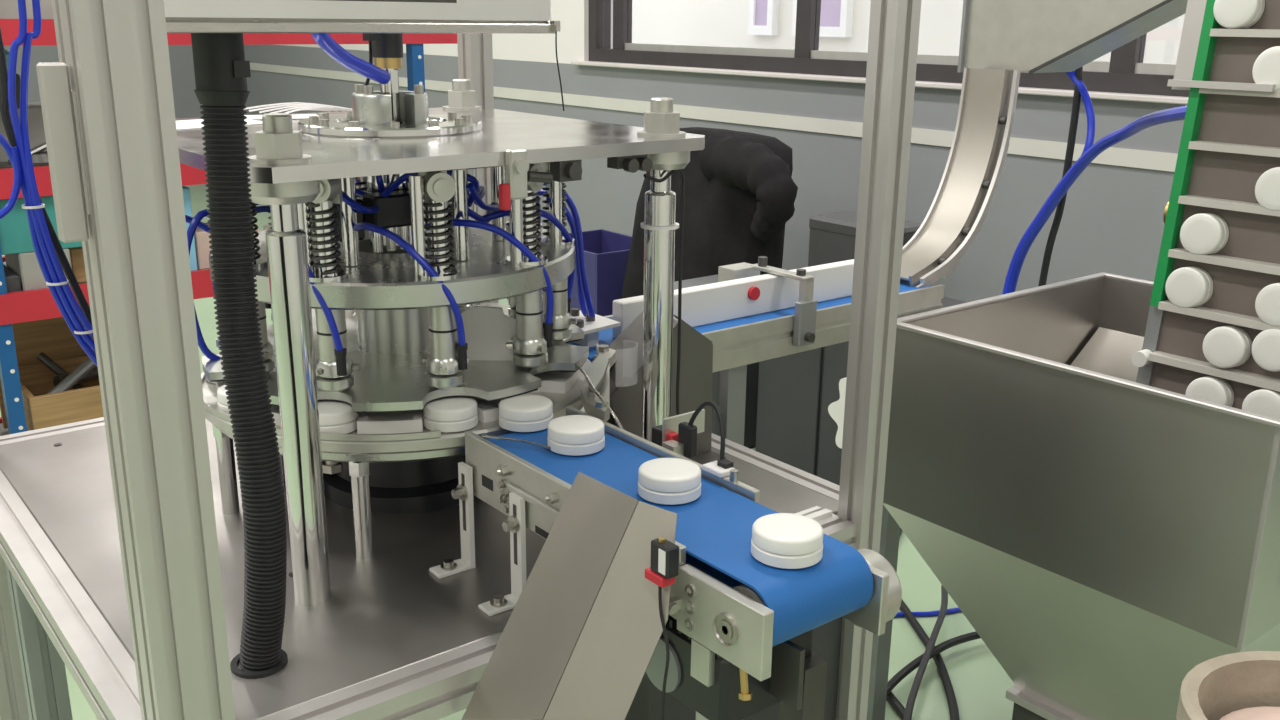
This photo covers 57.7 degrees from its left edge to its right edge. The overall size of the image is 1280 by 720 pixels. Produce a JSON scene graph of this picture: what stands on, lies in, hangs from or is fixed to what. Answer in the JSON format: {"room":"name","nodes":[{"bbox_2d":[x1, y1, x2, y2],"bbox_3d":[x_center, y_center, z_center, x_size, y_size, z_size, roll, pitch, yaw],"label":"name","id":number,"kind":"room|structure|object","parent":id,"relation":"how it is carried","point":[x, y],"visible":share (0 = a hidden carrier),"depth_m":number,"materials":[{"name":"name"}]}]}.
{"room":"factory floor","nodes":[
{"label":"factory floor","id":0,"kind":"room"},
{"bbox_2d":[4,45,202,118],"bbox_3d":[-7.186,-2.864,7.889,8.600,3.700,0.200,-12,21,-37],"label":"wall","id":1,"kind":"structure","parent":0,"point":[186,103],"depth_m":10.37,"materials":[{"name":"grey paint"}]},
{"bbox_2d":[0,184,1014,719],"bbox_3d":[-2.796,0.580,3.106,8.600,0.100,14.000,-12,21,-37],"label":"floor","id":2,"kind":"structure","parent":0,"point":[980,684],"depth_m":2.70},
{"bbox_2d":[0,19,456,435],"bbox_3d":[-1.758,-0.634,3.196,2.740,2.200,0.550,-12,21,-37],"label":"storage rack","id":3,"kind":"object","parent":2,"relation":"on","point":[21,306],"visible":0.25,"depth_m":3.12,"materials":[{"name":"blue metal"}]},
{"bbox_2d":[0,423,8,435],"bbox_3d":[-1.849,0.268,3.392,2.450,0.018,0.505,-12,21,-37],"label":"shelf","id":4,"kind":"object","parent":3,"relation":"attached to","point":[3,431],"depth_m":3.53,"materials":[{"name":"metal"}]},
{"bbox_2d":[0,162,12,168],"bbox_3d":[-1.685,-0.508,3.057,0.102,0.016,0.126,-8,18,-26],"label":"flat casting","id":5,"kind":"object","parent":3,"relation":"on","point":[2,164],"visible":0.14,"depth_m":3.02,"materials":[{"name":"metal"}]},
{"bbox_2d":[8,142,46,164],"bbox_3d":[-1.599,-0.569,3.107,0.018,0.076,0.211,7,18,21],"label":"bar","id":6,"kind":"object","parent":5,"relation":"on","point":[35,150],"visible":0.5,"depth_m":3.09,"materials":[{"name":"silver metal"}]},
{"bbox_2d":[3,264,20,292],"bbox_3d":[-1.747,-0.214,3.133,0.100,0.050,0.200,-12,21,-37],"label":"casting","id":7,"kind":"object","parent":3,"relation":"on","point":[13,284],"visible":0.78,"depth_m":3.08,"materials":[{"name":"grey plastic"}]},
{"bbox_2d":[0,102,46,161],"bbox_3d":[-1.732,-0.647,3.293,0.300,0.148,0.220,-12,21,-37],"label":"carton","id":8,"kind":"object","parent":3,"relation":"on","point":[36,131],"visible":0.07,"depth_m":3.20,"materials":[{"name":"grey cardboard"}]},
{"bbox_2d":[0,74,19,107],"bbox_3d":[-1.757,-0.742,3.191,0.080,0.090,0.140,-12,21,-37],"label":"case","id":9,"kind":"object","parent":8,"relation":"on","point":[17,75],"visible":0.24,"depth_m":3.15,"materials":[{"name":"grey plastic"}]},
{"bbox_2d":[4,49,9,70],"bbox_3d":[-1.742,-0.820,3.166,0.060,0.075,0.060,-12,21,-37],"label":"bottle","id":10,"kind":"object","parent":9,"relation":"on","point":[7,53],"visible":0.11,"depth_m":3.15,"materials":[{"name":"plastic"}]},
{"bbox_2d":[0,0,53,18],"bbox_3d":[-1.678,-1.002,3.030,0.310,0.237,0.280,-12,21,-37],"label":"carton","id":11,"kind":"object","parent":3,"relation":"on","point":[8,8],"visible":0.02,"depth_m":2.96,"materials":[{"name":"beige cardboard"}]},
{"bbox_2d":[5,248,71,290],"bbox_3d":[-1.655,-0.262,3.195,0.125,0.110,0.200,-12,21,-37],"label":"carton","id":12,"kind":"object","parent":3,"relation":"on","point":[26,266],"visible":0.38,"depth_m":3.10,"materials":[{"name":"white cardboard"}]},
{"bbox_2d":[31,151,48,166],"bbox_3d":[-1.614,-0.537,3.118,0.120,0.038,0.120,-12,21,-37],"label":"dark casting","id":13,"kind":"object","parent":3,"relation":"on","point":[40,159],"visible":0.31,"depth_m":3.07,"materials":[{"name":"metal"}]},
{"bbox_2d":[0,196,81,254],"bbox_3d":[-1.681,-0.400,3.211,0.240,0.145,0.320,-12,21,-37],"label":"storage bin","id":14,"kind":"object","parent":3,"relation":"on","point":[15,235],"visible":0.15,"depth_m":3.06,"materials":[{"name":"teal plastic"}]},
{"bbox_2d":[0,316,95,428],"bbox_3d":[-1.752,-0.023,3.601,0.450,0.400,0.020,-12,21,-37],"label":"cardboard panel","id":15,"kind":"object","parent":3,"relation":"on","point":[53,337],"visible":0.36,"depth_m":3.52,"materials":[{"name":"brown cardboard"}]},
{"bbox_2d":[18,355,103,430],"bbox_3d":[-1.614,0.126,3.454,0.420,0.200,0.360,-12,21,-37],"label":"wooden crate","id":16,"kind":"object","parent":3,"relation":"on","point":[42,409],"visible":0.16,"depth_m":3.26,"materials":[{"name":"brown wood"}]},
{"bbox_2d":[36,352,85,388],"bbox_3d":[-1.728,0.044,3.481,0.145,0.138,0.026,1,16,0],"label":"metal bar","id":17,"kind":"object","parent":16,"relation":"in","point":[43,358],"visible":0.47,"depth_m":3.46,"materials":[{"name":"black metal"}]},
{"bbox_2d":[47,357,95,393],"bbox_3d":[-1.671,0.079,3.365,0.032,0.137,0.229,10,19,28],"label":"metal bar","id":18,"kind":"object","parent":16,"relation":"in","point":[88,364],"visible":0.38,"depth_m":3.38,"materials":[{"name":"metal"}]},
{"bbox_2d":[53,366,98,385],"bbox_3d":[-1.658,0.047,3.473,0.040,0.048,0.190,9,18,25],"label":"metal bar","id":19,"kind":"object","parent":16,"relation":"in","point":[92,375],"visible":0.41,"depth_m":3.45,"materials":[{"name":"black metal"}]},
{"bbox_2d":[68,247,86,282],"bbox_3d":[-1.574,-0.292,3.319,0.140,0.100,0.200,-12,21,-37],"label":"carton","id":20,"kind":"object","parent":3,"relation":"on","point":[76,254],"visible":0.14,"depth_m":3.21,"materials":[{"name":"brown cardboard"}]},
{"bbox_2d":[182,186,197,270],"bbox_3d":[-1.367,-0.392,3.408,0.055,0.245,0.180,-12,21,-37],"label":"carton","id":21,"kind":"object","parent":3,"relation":"on","point":[186,191],"visible":0.12,"depth_m":3.34,"materials":[{"name":"cardboard"}]},
{"bbox_2d":[194,222,211,269],"bbox_3d":[-1.305,-0.344,3.487,0.100,0.110,0.160,-12,21,-37],"label":"carton","id":22,"kind":"object","parent":3,"relation":"on","point":[202,239],"visible":0.24,"depth_m":3.41,"materials":[{"name":"cardboard"}]},
{"bbox_2d":[0,0,921,719],"bbox_3d":[-0.339,-0.077,1.542,0.951,2.100,1.002,-12,21,-37],"label":"frame","id":23,"kind":"object","parent":2,"relation":"on","point":[122,563],"visible":0.57,"depth_m":1.19,"materials":[{"name":"silver metal"}]},
{"bbox_2d":[0,28,91,324],"bbox_3d":[-0.699,-0.257,1.415,0.150,0.892,0.017,-14,22,-41],"label":"cable","id":24,"kind":"object","parent":23,"relation":"hanging from","point":[4,104],"visible":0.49,"depth_m":1.41,"materials":[{"name":"rubber"}]},
{"bbox_2d":[164,0,560,33],"bbox_3d":[-0.295,-0.478,1.049,0.394,0.350,0.212,-12,21,-37],"label":"control box","id":25,"kind":"object","parent":23,"relation":"attached to","point":[181,16],"visible":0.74,"depth_m":1.01,"materials":[{"name":"metal"}]},
{"bbox_2d":[191,33,286,671],"bbox_3d":[-0.367,0.025,1.087,0.056,0.639,0.080,-2,17,-9],"label":"cable conduit","id":26,"kind":"object","parent":25,"relation":"attached to","point":[221,70],"visible":0.95,"depth_m":1.06,"materials":[{"name":"plastic"}]},
{"bbox_2d":[555,32,563,110],"bbox_3d":[-0.079,-0.286,1.153,0.002,0.077,0.018,8,18,22],"label":"loose wire","id":27,"kind":"object","parent":25,"relation":"hanging from","point":[555,32],"visible":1,"depth_m":1.15,"materials":[{"name":"black rubber"}]},
{"bbox_2d":[176,33,704,606],"bbox_3d":[-0.309,-0.216,1.483,0.580,0.800,0.599,-12,21,-37],"label":"turret","id":28,"kind":"object","parent":23,"relation":"on","point":[376,227],"depth_m":1.36,"materials":[{"name":"metal"}]},
{"bbox_2d":[0,0,96,365],"bbox_3d":[-0.682,-0.326,1.373,0.263,0.834,0.038,-12,21,-37],"label":"bundle","id":29,"kind":"object","parent":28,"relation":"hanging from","point":[24,176],"visible":0.8,"depth_m":1.37,"materials":[{"name":"blue plastic"}]},
{"bbox_2d":[176,119,261,129],"bbox_3d":[-0.573,-0.306,1.504,0.110,0.001,0.160,14,21,38],"label":"paper sheet","id":30,"kind":"object","parent":28,"relation":"on","point":[182,124],"visible":0.21,"depth_m":1.50,"materials":[{"name":"white paper"}]},
{"bbox_2d":[244,114,318,119],"bbox_3d":[-0.499,-0.338,1.615,0.100,0.001,0.070,-6,18,-21],"label":"paper sheet","id":31,"kind":"object","parent":28,"relation":"on","point":[294,116],"visible":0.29,"depth_m":1.61,"materials":[{"name":"white paper"}]},
{"bbox_2d":[244,102,351,112],"bbox_3d":[-0.481,-0.359,1.655,0.178,0.016,0.032,-15,22,-42],"label":"bundle","id":32,"kind":"object","parent":28,"relation":"on","point":[298,106],"visible":0.87,"depth_m":1.66,"materials":[{"name":"white plastic"}]},
{"bbox_2d":[311,33,389,83],"bbox_3d":[-0.340,-0.374,1.337,0.024,0.119,0.165,6,17,16],"label":"hose","id":33,"kind":"object","parent":28,"relation":"attached to","point":[325,41],"visible":0.73,"depth_m":1.35,"materials":[{"name":"blue plastic"}]},
{"bbox_2d":[364,41,372,85],"bbox_3d":[-0.341,-0.373,1.451,0.017,0.081,0.004,-12,21,-37],"label":"cable","id":34,"kind":"object","parent":28,"relation":"attached to","point":[370,42],"visible":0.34,"depth_m":1.45,"materials":[{"name":"black rubber"}]},
{"bbox_2d":[508,184,594,316],"bbox_3d":[-0.133,-0.160,1.698,0.134,0.214,0.050,-3,17,-11],"label":"bundle","id":35,"kind":"object","parent":28,"relation":"hanging from","point":[585,303],"visible":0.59,"depth_m":1.70,"materials":[{"name":"blue plastic"}]},
{"bbox_2d":[578,344,623,429],"bbox_3d":[-0.044,0.016,1.487,0.080,0.061,0.324,1,16,3],"label":"guide","id":36,"kind":"object","parent":28,"relation":"attached to","point":[595,390],"visible":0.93,"depth_m":1.43,"materials":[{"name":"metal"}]},
{"bbox_2d":[641,222,678,229],"bbox_3d":[0.025,-0.170,1.464,0.049,0.004,0.049,-12,21,-37],"label":"cable tie","id":37,"kind":"object","parent":28,"relation":"attached to","point":[676,226],"visible":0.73,"depth_m":1.45,"materials":[{"name":"white plastic"}]},
{"bbox_2d":[643,169,684,414],"bbox_3d":[0.030,-0.028,1.478,0.083,0.428,0.015,-14,22,-40],"label":"cable","id":38,"kind":"object","parent":28,"relation":"attached to","point":[671,172],"visible":0.88,"depth_m":1.48,"materials":[{"name":"black rubber"}]},
{"bbox_2d":[429,394,901,719],"bbox_3d":[-0.044,0.363,1.214,0.315,0.548,0.529,-14,22,-41],"label":"conveyor","id":39,"kind":"object","parent":23,"relation":"on","point":[740,636],"depth_m":1.07,"materials":[{"name":"rubber"}]},
{"bbox_2d":[482,434,550,448],"bbox_3d":[-0.129,0.092,1.289,0.097,0.011,0.009,5,17,15],"label":"wire","id":40,"kind":"object","parent":39,"relation":"on","point":[487,436],"visible":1,"depth_m":1.29,"materials":[{"name":"silver metal"}]},
{"bbox_2d":[645,537,678,587],"bbox_3d":[0.019,0.175,1.012,0.016,0.041,0.030,-12,21,-37],"label":"sensor","id":41,"kind":"object","parent":39,"relation":"attached to","point":[664,568],"visible":1,"depth_m":1.00,"materials":[{"name":"black plastic"}]},
{"bbox_2d":[658,586,669,719],"bbox_3d":[0.021,0.284,1.036,0.007,0.182,0.020,-4,17,-17],"label":"cable","id":42,"kind":"object","parent":41,"relation":"hanging from","point":[659,587],"visible":1,"depth_m":1.02,"materials":[{"name":"black rubber"}]},
{"bbox_2d":[702,459,734,477],"bbox_3d":[0.082,0.111,1.209,0.022,0.011,0.030,-12,21,-37],"label":"block","id":43,"kind":"object","parent":39,"relation":"attached to","point":[721,468],"visible":0.92,"depth_m":1.20,"materials":[{"name":"white plastic"}]},
{"bbox_2d":[606,311,725,464],"bbox_3d":[0.020,0.041,1.646,0.201,0.222,0.118,-12,21,-37],"label":"guard","id":44,"kind":"object","parent":23,"relation":"on","point":[696,362],"visible":0.34,"depth_m":1.63,"materials":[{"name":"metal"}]},
{"bbox_2d":[652,401,724,459],"bbox_3d":[0.051,0.146,1.293,0.062,0.222,0.136,-1,17,-7],"label":"sensor","id":45,"kind":"object","parent":23,"relation":"on","point":[677,434],"visible":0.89,"depth_m":1.29,"materials":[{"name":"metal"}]},
{"bbox_2d":[542,229,631,315],"bbox_3d":[-0.190,-0.351,5.450,0.400,0.420,0.500,-12,21,-37],"label":"tub","id":46,"kind":"object","parent":2,"relation":"on","point":[606,253],"visible":0.32,"depth_m":5.18,"materials":[{"name":"plastic"}]},
{"bbox_2d":[622,127,797,298],"bbox_3d":[0.299,-0.428,4.694,0.425,1.005,1.086,-12,21,-37],"label":"jackets","id":47,"kind":"object","parent":2,"relation":"on","point":[741,190],"visible":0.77,"depth_m":4.41,"materials":[{"name":"black fabric"}]},
{"bbox_2d":[674,275,758,447],"bbox_3d":[0.265,0.013,4.037,0.320,0.530,0.370,-12,21,-37],"label":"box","id":48,"kind":"object","parent":2,"relation":"on","point":[752,377],"visible":0.17,"depth_m":3.94,"materials":[{"name":"grey metal"}]},
{"bbox_2d":[567,256,944,719],"bbox_3d":[0.204,0.332,2.068,0.800,1.030,0.174,-12,21,-37],"label":"conveyor","id":49,"kind":"object","parent":2,"relation":"on","point":[748,316],"visible":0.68,"depth_m":1.90,"materials":[{"name":"metal"}]},
{"bbox_2d":[900,68,1020,287],"bbox_3d":[0.583,-0.338,2.193,0.273,0.407,0.128,-12,21,-37],"label":"chute","id":50,"kind":"object","parent":49,"relation":"on","point":[958,211],"visible":0.94,"depth_m":2.21,"materials":[{"name":"silver metal"}]},
{"bbox_2d":[828,377,846,448],"bbox_3d":[0.653,0.254,3.378,0.037,0.450,0.290,-12,21,-37],"label":"wheel","id":51,"kind":"object","parent":2,"relation":"on","point":[835,409],"visible":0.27,"depth_m":3.43,"materials":[{"name":"white plastic"}]},
{"bbox_2d":[755,297,966,485],"bbox_3d":[0.706,0.099,3.641,0.412,0.600,0.570,-12,21,-37],"label":"base cabinet","id":52,"kind":"object","parent":2,"relation":"on","point":[795,427],"visible":0.12,"depth_m":3.58,"materials":[{"name":"grey metal"}]},
{"bbox_2d":[808,210,921,280],"bbox_3d":[0.684,-0.301,3.502,0.184,0.245,0.334,-12,21,-37],"label":"case","id":53,"kind":"object","parent":52,"relation":"on","point":[832,237],"visible":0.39,"depth_m":3.48,"materials":[{"name":"grey plastic"}]},
{"bbox_2d":[886,691,904,719],"bbox_3d":[0.538,0.706,2.594,0.033,0.020,0.576,-1,16,-4],"label":"cable","id":54,"kind":"object","parent":2,"relation":"on","point":[892,700],"visible":0.29,"depth_m":2.48,"materials":[{"name":"black rubber"}]},
{"bbox_2d":[903,585,947,719],"bbox_3d":[0.649,0.663,2.616,0.029,0.031,0.680,7,18,20],"label":"cable","id":55,"kind":"object","parent":2,"relation":"on","point":[944,594],"visible":0.91,"depth_m":2.58,"materials":[{"name":"grey rubber"}]},
{"bbox_2d":[895,607,961,616],"bbox_3d":[0.672,0.629,2.878,0.394,0.012,0.028,-3,17,-11],"label":"cable","id":56,"kind":"object","parent":2,"relation":"on","point":[952,610],"visible":0.44,"depth_m":2.87,"materials":[{"name":"blue plastic"}]},
{"bbox_2d":[900,600,959,719],"bbox_3d":[0.644,0.687,2.661,0.099,0.020,0.871,1,16,2],"label":"cable","id":57,"kind":"object","parent":2,"relation":"on","point":[952,702],"visible":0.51,"depth_m":2.62,"materials":[{"name":"black rubber"}]},
{"bbox_2d":[887,631,980,694],"bbox_3d":[0.632,0.687,2.582,0.597,0.018,0.073,-14,22,-41],"label":"cable","id":58,"kind":"object","parent":2,"relation":"on","point":[947,644],"visible":0.59,"depth_m":2.64,"materials":[{"name":"black rubber"}]},
{"bbox_2d":[1038,66,1082,286],"bbox_3d":[1.015,-0.098,2.964,0.032,1.357,0.112,-3,17,-13],"label":"cable","id":59,"kind":"object","parent":2,"relation":"on","point":[1078,72],"visible":0.48,"depth_m":2.81,"materials":[{"name":"rubber"}]},
{"bbox_2d":[883,272,1279,719],"bbox_3d":[0.910,0.386,2.124,0.699,0.911,0.678,-12,21,-37],"label":"hopper","id":60,"kind":"object","parent":2,"relation":"on","point":[1107,536],"visible":0.73,"depth_m":1.87,"materials":[{"name":"silver metal"}]},
{"bbox_2d":[957,0,1187,74],"bbox_3d":[0.848,-0.726,2.075,0.150,0.430,0.522,-12,21,-37],"label":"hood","id":61,"kind":"object","parent":60,"relation":"attached to","point":[1025,36],"visible":0.86,"depth_m":2.14,"materials":[{"name":"metal"}]},
{"bbox_2d":[1131,0,1279,418],"bbox_3d":[0.957,-0.377,1.693,0.243,1.380,0.325,-12,21,-37],"label":"conveyor","id":62,"kind":"object","parent":60,"relation":"on","point":[1230,136],"depth_m":1.74,"materials":[{"name":"metal"}]},
{"bbox_2d":[1002,105,1186,294],"bbox_3d":[0.964,0.061,2.549,0.160,1.299,1.197,2,16,3],"label":"cable bundle","id":63,"kind":"object","parent":2,"relation":"on","point":[1177,113],"visible":0.62,"depth_m":2.71,"materials":[{"name":"blue plastic"}]},
{"bbox_2d":[1065,71,1094,154],"bbox_3d":[0.949,-0.523,2.571,0.092,0.414,0.487,8,18,23],"label":"cable","id":64,"kind":"object","parent":63,"relation":"attached to","point":[1080,85],"visible":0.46,"depth_m":2.74,"materials":[{"name":"blue plastic"}]},
{"bbox_2d":[1176,651,1279,719],"bbox_3d":[0.667,0.719,1.236,0.268,0.770,0.268,-12,21,-37],"label":"bowl","id":65,"kind":"object","parent":2,"relation":"on","point":[1240,685],"visible":1,"depth_m":1.24,"materials":[{"name":"beige plastic"}]},
{"bbox_2d":[244,0,1185,301],"bbox_3d":[0.673,-1.978,5.203,0.200,3.700,14.000,-12,21,-37],"label":"wall","id":66,"kind":"structure","parent":0,"point":[1112,222],"depth_m":5.11,"materials":[{"name":"grey paint"}]},
{"bbox_2d":[250,63,1177,171],"bbox_3d":[0.580,-1.114,5.389,0.012,0.060,14.000,-12,21,-37],"label":"trim","id":67,"kind":"structure","parent":66,"relation":"attached to","point":[1163,161],"depth_m":5.30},
{"bbox_2d":[571,61,1188,104],"bbox_3d":[2.355,-0.697,3.318,0.250,0.020,8.500,-12,21,-37],"label":"trim","id":68,"kind":"structure","parent":66,"relation":"attached to","point":[926,84],"depth_m":4.88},
{"bbox_2d":[589,0,1189,96],"bbox_3d":[2.386,-1.428,3.082,0.100,1.517,8.440,-12,21,-37],"label":"window","id":69,"kind":"structure","parent":66,"relation":"in","point":[1126,72],"depth_m":5.17,"materials":[{"name":"brown metal"}]},
{"label":"outside","id":70,"kind":"structure","parent":0,"visible":0},
{"bbox_3d":[5.962,-0.088,7.496,10.200,0.100,30.000,-12,21,-37],"label":"yard","id":71,"kind":"structure","parent":70,"visible":0},
{"bbox_2d":[632,0,1184,63],"bbox_3d":[6.240,-3.783,6.601,0.600,7.500,30.000,-12,21,-37],"label":"building","id":72,"kind":"structure","parent":71,"relation":"on","point":[844,24],"depth_m":12.45,"materials":[{"name":"white plastic"}]},
{"bbox_2d":[755,0,767,25],"bbox_3d":[1.364,-4.721,12.326,0.070,2.250,0.210,-12,21,-37],"label":"window","id":73,"kind":"structure","parent":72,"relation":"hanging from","point":[761,6],"depth_m":12.60,"materials":[{"name":"purple glass"}]},
{"bbox_2d":[820,0,840,26],"bbox_3d":[1.899,-4.524,11.682,0.070,2.250,0.590,-12,21,-37],"label":"window","id":74,"kind":"structure","parent":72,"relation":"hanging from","point":[830,15],"depth_m":11.84,"materials":[{"name":"purple glass"}]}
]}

